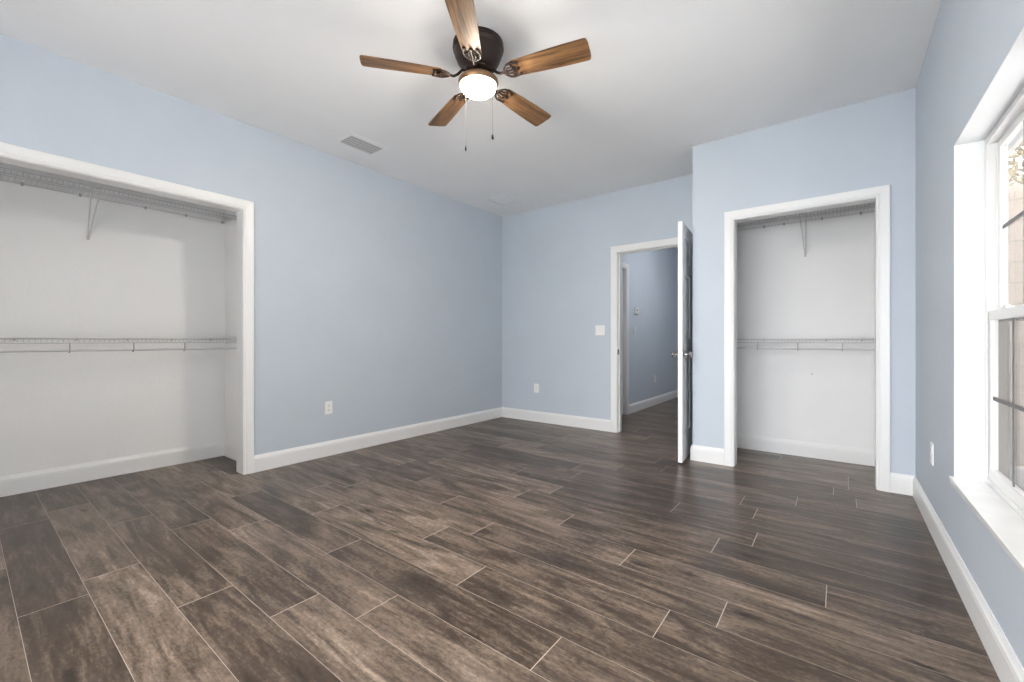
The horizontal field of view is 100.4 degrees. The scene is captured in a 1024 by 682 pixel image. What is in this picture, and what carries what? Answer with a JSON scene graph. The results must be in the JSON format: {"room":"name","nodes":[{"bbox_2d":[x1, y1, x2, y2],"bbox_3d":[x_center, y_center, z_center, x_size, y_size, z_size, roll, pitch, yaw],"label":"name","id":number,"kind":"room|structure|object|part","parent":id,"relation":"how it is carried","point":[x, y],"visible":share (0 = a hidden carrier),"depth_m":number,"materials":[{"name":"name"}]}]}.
{"room":"empty bedroom","nodes":[
{"label":"empty bedroom","id":0,"kind":"room"},
{"bbox_2d":[0,162,235,476],"bbox_3d":[-3.053,-0.332,2.879,0.740,2.743,2.350,0,0,38],"label":"wall","id":1,"kind":"structure","parent":0,"point":[140,272],"depth_m":3.27,"materials":[{"name":"white paint"}]},
{"bbox_2d":[0,441,224,496],"bbox_3d":[-3.260,0.974,3.041,0.015,0.133,2.135,0,0,38],"label":"baseboard","id":2,"kind":"structure","parent":1,"relation":"attached to","point":[66,475],"depth_m":3.24,"materials":[{"name":"white wood"}]},
{"bbox_2d":[0,167,235,239],"bbox_3d":[-3.140,-0.919,2.949,0.317,0.332,2.131,0,0,38],"label":"wire shelf","id":3,"kind":"object","parent":1,"relation":"attached to","point":[28,177],"visible":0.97,"depth_m":3.11,"materials":[{"name":"grey metal"}]},
{"bbox_2d":[0,337,235,352],"bbox_3d":[-3.140,0.029,2.949,0.316,0.107,2.131,0,0,38],"label":"wire shelf","id":4,"kind":"object","parent":1,"relation":"attached to","point":[133,349],"visible":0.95,"depth_m":3.12,"materials":[{"name":"grey metal"}]},
{"bbox_3d":[-3.040,0.064,2.872,0.018,0.018,2.125,0,0,38],"label":"hanging rail","id":5,"kind":"part","parent":4,"relation":"part of","materials":[{"name":"white metal"}]},
{"bbox_3d":[-3.021,-0.004,2.858,0.008,0.038,2.125,0,0,38],"label":"rail","id":6,"kind":"part","parent":4,"relation":"part of","materials":[{"name":"white metal"}]},
{"bbox_2d":[224,441,235,460],"bbox_3d":[-2.367,0.974,3.692,0.640,0.133,0.015,0,0,38],"label":"baseboard","id":7,"kind":"structure","parent":1,"relation":"attached to","point":[229,448],"depth_m":3.79,"materials":[{"name":"white wood"}]},
{"bbox_2d":[0,33,501,454],"bbox_3d":[-1.973,-0.332,3.576,0.125,2.743,5.870,0,0,38],"label":"wall","id":8,"kind":"structure","parent":0,"point":[378,296],"depth_m":3.81,"materials":[{"name":"blue paint"}]},
{"bbox_2d":[0,142,253,474],"bbox_3d":[-2.691,-0.029,2.625,0.143,2.137,1.978,0,0,38],"label":"door frame","id":9,"kind":"structure","parent":8,"relation":"attached to","point":[11,154],"depth_m":3.32,"materials":[{"name":"white wood"}]},
{"bbox_2d":[325,401,331,414],"bbox_3d":[-1.662,0.606,3.871,0.008,0.116,0.072,0,0,38],"label":"power outlet","id":10,"kind":"object","parent":8,"relation":"attached to","point":[328,405],"visible":1,"depth_m":3.87,"materials":[{"name":"white plastic"}]},
{"bbox_2d":[254,407,501,472],"bbox_3d":[-1.086,0.974,4.617,0.015,0.133,3.137,0,0,38],"label":"baseboard","id":11,"kind":"structure","parent":8,"relation":"attached to","point":[266,461],"depth_m":4.12,"materials":[{"name":"white wood"}]},
{"bbox_2d":[0,0,941,248],"bbox_3d":[0.762,-1.763,4.265,5.105,0.120,10.545,0,0,38],"label":"ceiling","id":12,"kind":"structure","parent":0,"point":[661,79],"depth_m":2.71,"materials":[{"name":"white paint"}]},
{"bbox_2d":[334,132,387,155],"bbox_3d":[-1.304,-1.698,3.696,0.256,0.010,0.370,0,0,38],"label":"ceiling vent","id":13,"kind":"object","parent":12,"relation":"in","point":[352,140],"visible":1,"depth_m":3.68,"materials":[{"name":"white plastic"}]},
{"bbox_2d":[359,0,590,150],"bbox_3d":[-0.164,-1.412,2.469,1.245,0.582,1.204,0,0,38],"label":"ceiling fan","id":14,"kind":"object","parent":12,"relation":"hanging from","point":[478,51],"visible":1,"depth_m":2.35,"materials":[{"name":"brown wood"}]},
{"bbox_3d":[-0.604,-1.507,2.342,0.436,0.006,0.136,0,12,-14],"label":"blade","id":15,"kind":"part","parent":14,"relation":"part of","materials":[{"name":"brown wood"}]},
{"bbox_3d":[-0.415,-1.507,2.802,0.136,0.006,0.436,-14,7,-31],"label":"blade","id":16,"kind":"part","parent":14,"relation":"part of","materials":[{"name":"brown wood"}]},
{"bbox_3d":[-0.225,-1.507,2.021,0.136,0.006,0.436,12,1,4],"label":"blade","id":17,"kind":"part","parent":14,"relation":"part of","materials":[{"name":"brown wood"}]},
{"bbox_3d":[-0.193,-1.434,2.442,0.204,0.060,0.204,0,0,38],"label":"lamp shade","id":18,"kind":"part","parent":14,"relation":"part of","materials":[{"name":"white glass"}]},
{"bbox_3d":[0.081,-1.507,2.765,0.136,0.006,0.436,-16,-10,39],"label":"blade","id":19,"kind":"part","parent":14,"relation":"part of","materials":[{"name":"brown wood"}]},
{"bbox_3d":[0.199,-1.507,2.282,0.436,0.006,0.136,0,-12,22],"label":"blade","id":20,"kind":"part","parent":14,"relation":"part of","materials":[{"name":"brown wood"}]},
{"bbox_2d":[485,193,521,205],"bbox_3d":[-0.103,-1.699,5.146,0.330,0.008,0.330,0,0,38],"label":"ceiling hatch","id":21,"kind":"object","parent":12,"relation":"attached to","point":[503,199],"visible":1,"depth_m":5.12,"materials":[{"name":"white paint"}]},
{"bbox_3d":[-0.103,-1.699,5.146,0.250,0.005,0.250,0,0,38],"label":"flat panel","id":22,"kind":"part","parent":21,"relation":"part of","materials":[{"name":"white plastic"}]},
{"bbox_2d":[0,397,999,681],"bbox_3d":[0.771,1.100,4.322,4.890,0.120,10.598,0,0,38],"label":"floor","id":23,"kind":"structure","parent":0,"point":[502,549],"depth_m":1.91,"materials":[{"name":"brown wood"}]},
{"bbox_2d":[502,174,692,419],"bbox_3d":[0.907,-0.332,5.144,2.785,2.743,0.125,0,0,38],"label":"wall","id":24,"kind":"structure","parent":0,"point":[556,259],"depth_m":5.23,"materials":[{"name":"blue paint"}]},
{"bbox_2d":[534,384,538,392],"bbox_3d":[0.314,0.610,5.514,0.072,0.116,0.008,0,0,38],"label":"power outlet","id":25,"kind":"object","parent":24,"relation":"attached to","point":[536,386],"visible":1,"depth_m":5.51,"materials":[{"name":"white plastic"}]},
{"bbox_2d":[502,407,610,431],"bbox_3d":[0.495,0.974,5.371,1.605,0.133,0.015,0,0,38],"label":"baseboard","id":26,"kind":"structure","parent":24,"relation":"attached to","point":[537,416],"depth_m":5.30,"materials":[{"name":"white wood"}]},
{"bbox_2d":[595,325,604,334],"bbox_3d":[1.024,-0.125,4.968,0.116,0.116,0.011,0,0,38],"label":"light switch","id":27,"kind":"object","parent":24,"relation":"attached to","point":[599,329],"visible":1,"depth_m":4.97,"materials":[{"name":"white plastic"}]},
{"bbox_2d":[611,237,677,432],"bbox_3d":[1.566,-0.018,4.627,1.000,2.117,0.143,0,0,38],"label":"door frame","id":28,"kind":"structure","parent":24,"relation":"attached to","point":[616,251],"depth_m":4.85,"materials":[{"name":"white wood"}]},
{"bbox_2d":[671,221,692,462],"bbox_3d":[1.643,0.008,3.966,0.169,2.040,0.866,0,0,32],"label":"door","id":29,"kind":"structure","parent":24,"relation":"in","point":[685,237],"depth_m":3.72,"materials":[{"name":"white paint"}]},
{"bbox_3d":[1.410,0.116,3.685,0.067,0.066,0.066,0,0,32],"label":"knob","id":30,"kind":"part","parent":29,"relation":"part of","materials":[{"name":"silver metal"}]},
{"bbox_3d":[1.497,0.116,3.632,0.067,0.066,0.066,0,0,32],"label":"knob","id":31,"kind":"part","parent":29,"relation":"part of","materials":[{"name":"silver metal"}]},
{"bbox_2d":[622,248,677,403],"bbox_3d":[2.226,-0.332,6.924,0.120,2.743,4.305,0,0,38],"label":"wall","id":32,"kind":"structure","parent":0,"point":[653,275],"depth_m":6.88,"materials":[{"name":"blue paint"}]},
{"bbox_2d":[622,270,622,413],"bbox_3d":[1.318,0.013,5.742,0.035,2.038,0.789,0,0,38],"label":"door","id":33,"kind":"structure","parent":32,"relation":"in","point":[622,270],"depth_m":6.03,"materials":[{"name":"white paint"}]},
{"bbox_2d":[622,262,628,414],"bbox_3d":[1.326,-0.022,5.736,0.138,2.125,0.945,0,0,38],"label":"door frame","id":34,"kind":"structure","parent":32,"relation":"attached to","point":[625,267],"depth_m":6.03,"materials":[{"name":"white wood"}]},
{"bbox_2d":[634,307,638,313],"bbox_3d":[1.846,-0.450,6.311,0.024,0.100,0.130,0,0,38],"label":"thermostat","id":35,"kind":"object","parent":32,"relation":"attached to","point":[636,309],"visible":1,"depth_m":6.28,"materials":[{"name":"white plastic"}]},
{"bbox_2d":[629,390,677,413],"bbox_3d":[2.625,0.974,7.333,0.015,0.133,3.170,0,0,38],"label":"baseboard","id":36,"kind":"structure","parent":32,"relation":"attached to","point":[634,407],"depth_m":6.82,"materials":[{"name":"white wood"}]},
{"bbox_2d":[693,88,914,475],"bbox_3d":[2.403,-0.332,3.636,1.425,2.743,0.845,0,0,38],"label":"wall","id":37,"kind":"structure","parent":0,"point":[870,143],"depth_m":3.23,"materials":[{"name":"blue paint"}]},
{"bbox_2d":[690,445,723,464],"bbox_3d":[1.671,0.974,3.656,0.270,0.133,0.015,0,0,38],"label":"baseboard","id":38,"kind":"structure","parent":37,"relation":"attached to","point":[697,453],"depth_m":3.65,"materials":[{"name":"white wood"}]},
{"bbox_2d":[724,184,889,491],"bbox_3d":[2.226,-0.018,3.300,1.043,2.117,0.133,0,0,38],"label":"door frame","id":39,"kind":"structure","parent":37,"relation":"attached to","point":[880,195],"depth_m":3.13,"materials":[{"name":"white wood"}]},
{"bbox_2d":[890,472,914,495],"bbox_3d":[2.656,0.974,2.900,0.127,0.133,0.015,0,0,38],"label":"baseboard","id":40,"kind":"structure","parent":37,"relation":"attached to","point":[899,483],"depth_m":2.90,"materials":[{"name":"white wood"}]},
{"bbox_2d":[737,202,874,449],"bbox_3d":[2.484,-0.332,3.647,1.310,2.743,0.729,0,0,38],"label":"wall","id":41,"kind":"structure","parent":0,"point":[829,292],"depth_m":3.83,"materials":[{"name":"white paint"}]},
{"bbox_2d":[737,434,874,465],"bbox_3d":[2.630,0.974,3.837,1.304,0.133,0.015,0,0,38],"label":"baseboard","id":42,"kind":"structure","parent":41,"relation":"attached to","point":[860,456],"depth_m":3.81,"materials":[{"name":"white wood"}]},
{"bbox_2d":[737,338,874,350],"bbox_3d":[2.537,0.031,3.717,1.302,0.107,0.316,0,0,38],"label":"wire shelf","id":43,"kind":"object","parent":41,"relation":"attached to","point":[825,339],"visible":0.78,"depth_m":3.59,"materials":[{"name":"grey metal"}]},
{"bbox_3d":[2.461,0.066,3.616,1.296,0.018,0.018,0,0,38],"label":"hanging rail","id":44,"kind":"part","parent":43,"relation":"part of","materials":[{"name":"white metal"}]},
{"bbox_3d":[2.446,-0.002,3.598,1.296,0.038,0.008,0,0,38],"label":"rail","id":45,"kind":"part","parent":43,"relation":"part of","materials":[{"name":"white metal"}]},
{"bbox_2d":[737,202,874,256],"bbox_3d":[2.538,-0.923,3.717,1.302,0.332,0.317,0,0,38],"label":"wire shelf","id":46,"kind":"object","parent":41,"relation":"attached to","point":[869,206],"visible":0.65,"depth_m":3.69,"materials":[{"name":"grey metal"}]},
{"bbox_3d":[2.446,-1.067,3.598,1.296,0.038,0.008,0,0,38],"label":"rail","id":47,"kind":"part","parent":46,"relation":"part of","materials":[{"name":"white metal"}]},
{"bbox_2d":[915,0,1023,667],"bbox_3d":[1.439,-0.332,1.083,0.155,2.743,6.070,0,0,38],"label":"wall","id":48,"kind":"structure","parent":0,"point":[970,40],"depth_m":2.05,"materials":[{"name":"blue paint"}]},
{"bbox_2d":[930,442,933,465],"bbox_3d":[2.304,0.619,2.344,0.008,0.116,0.072,0,0,38],"label":"power outlet","id":49,"kind":"object","parent":48,"relation":"attached to","point":[931,443],"visible":1,"depth_m":2.33,"materials":[{"name":"white plastic"}]},
{"bbox_2d":[913,476,1023,681],"bbox_3d":[1.115,0.974,0.799,0.015,0.133,5.225,0,0,38],"label":"baseboard","id":50,"kind":"structure","parent":48,"relation":"attached to","point":[1004,660],"depth_m":1.57,"materials":[{"name":"white wood"}]},
{"bbox_2d":[949,476,1023,573],"bbox_3d":[1.439,0.615,1.147,0.107,0.020,1.852,0,0,38],"label":"window sill","id":51,"kind":"structure","parent":48,"relation":"attached to","point":[1004,523],"depth_m":1.48,"materials":[{"name":"white wood"}]},
{"bbox_2d":[954,27,1023,481],"bbox_3d":[1.445,-0.122,1.143,0.093,1.494,1.832,0,0,38],"label":"window frame","id":52,"kind":"structure","parent":48,"relation":"in","point":[969,149],"depth_m":1.86,"materials":[{"name":"white paint"}]},
{"bbox_2d":[985,87,1023,517],"bbox_3d":[1.508,-0.131,1.094,0.066,1.471,1.826,0,0,38],"label":"window","id":53,"kind":"structure","parent":48,"relation":"in","point":[999,314],"depth_m":1.78,"materials":[{"name":"white plastic"}]},
{"bbox_3d":[1.777,0.229,1.471,0.022,0.709,0.861,0,0,38],"label":"sash","id":54,"kind":"part","parent":53,"relation":"part of","materials":[{"name":"white plastic"}]},
{"bbox_3d":[1.798,-0.465,1.454,0.022,0.750,0.861,0,0,38],"label":"sash","id":55,"kind":"part","parent":53,"relation":"part of","materials":[{"name":"white plastic"}]},
{"bbox_2d":[1008,128,1022,155],"bbox_3d":[1.903,-1.590,1.124,0.530,0.180,7.900,0,0,38],"label":"eave","id":56,"kind":"object","parent":48,"relation":"attached to","point":[1018,138],"depth_m":3.26,"materials":[{"name":"white plastic"}]},
{"label":"outside","id":57,"kind":"structure","parent":0,"visible":0},
{"bbox_3d":[4.262,1.290,5.553,52.000,0.100,46.000,0,0,38],"label":"ground","id":58,"kind":"structure","parent":57,"visible":0},
{"bbox_2d":[1008,141,1022,185],"bbox_3d":[10.565,-1.852,8.542,3.485,6.192,3.414,0,0,38],"label":"tree","id":59,"kind":"object","parent":58,"relation":"on","point":[1013,173],"visible":0.03,"depth_m":8.44,"materials":[{"name":"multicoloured plant"}]},
{"bbox_2d":[1008,184,1023,466],"bbox_3d":[7.970,-0.130,4.800,4.600,2.740,5.080,0,0,38],"label":"neighbouring building","id":60,"kind":"structure","parent":58,"relation":"on","point":[1015,192],"depth_m":4.09,"materials":[{"name":"paint"}]},
{"bbox_2d":[1010,465,1023,489],"bbox_3d":[5.091,1.220,2.018,4.380,0.040,3.000,0,0,38],"label":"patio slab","id":61,"kind":"object","parent":58,"relation":"on","point":[1019,471],"depth_m":3.81,"materials":[{"name":"concrete"}]}
]}

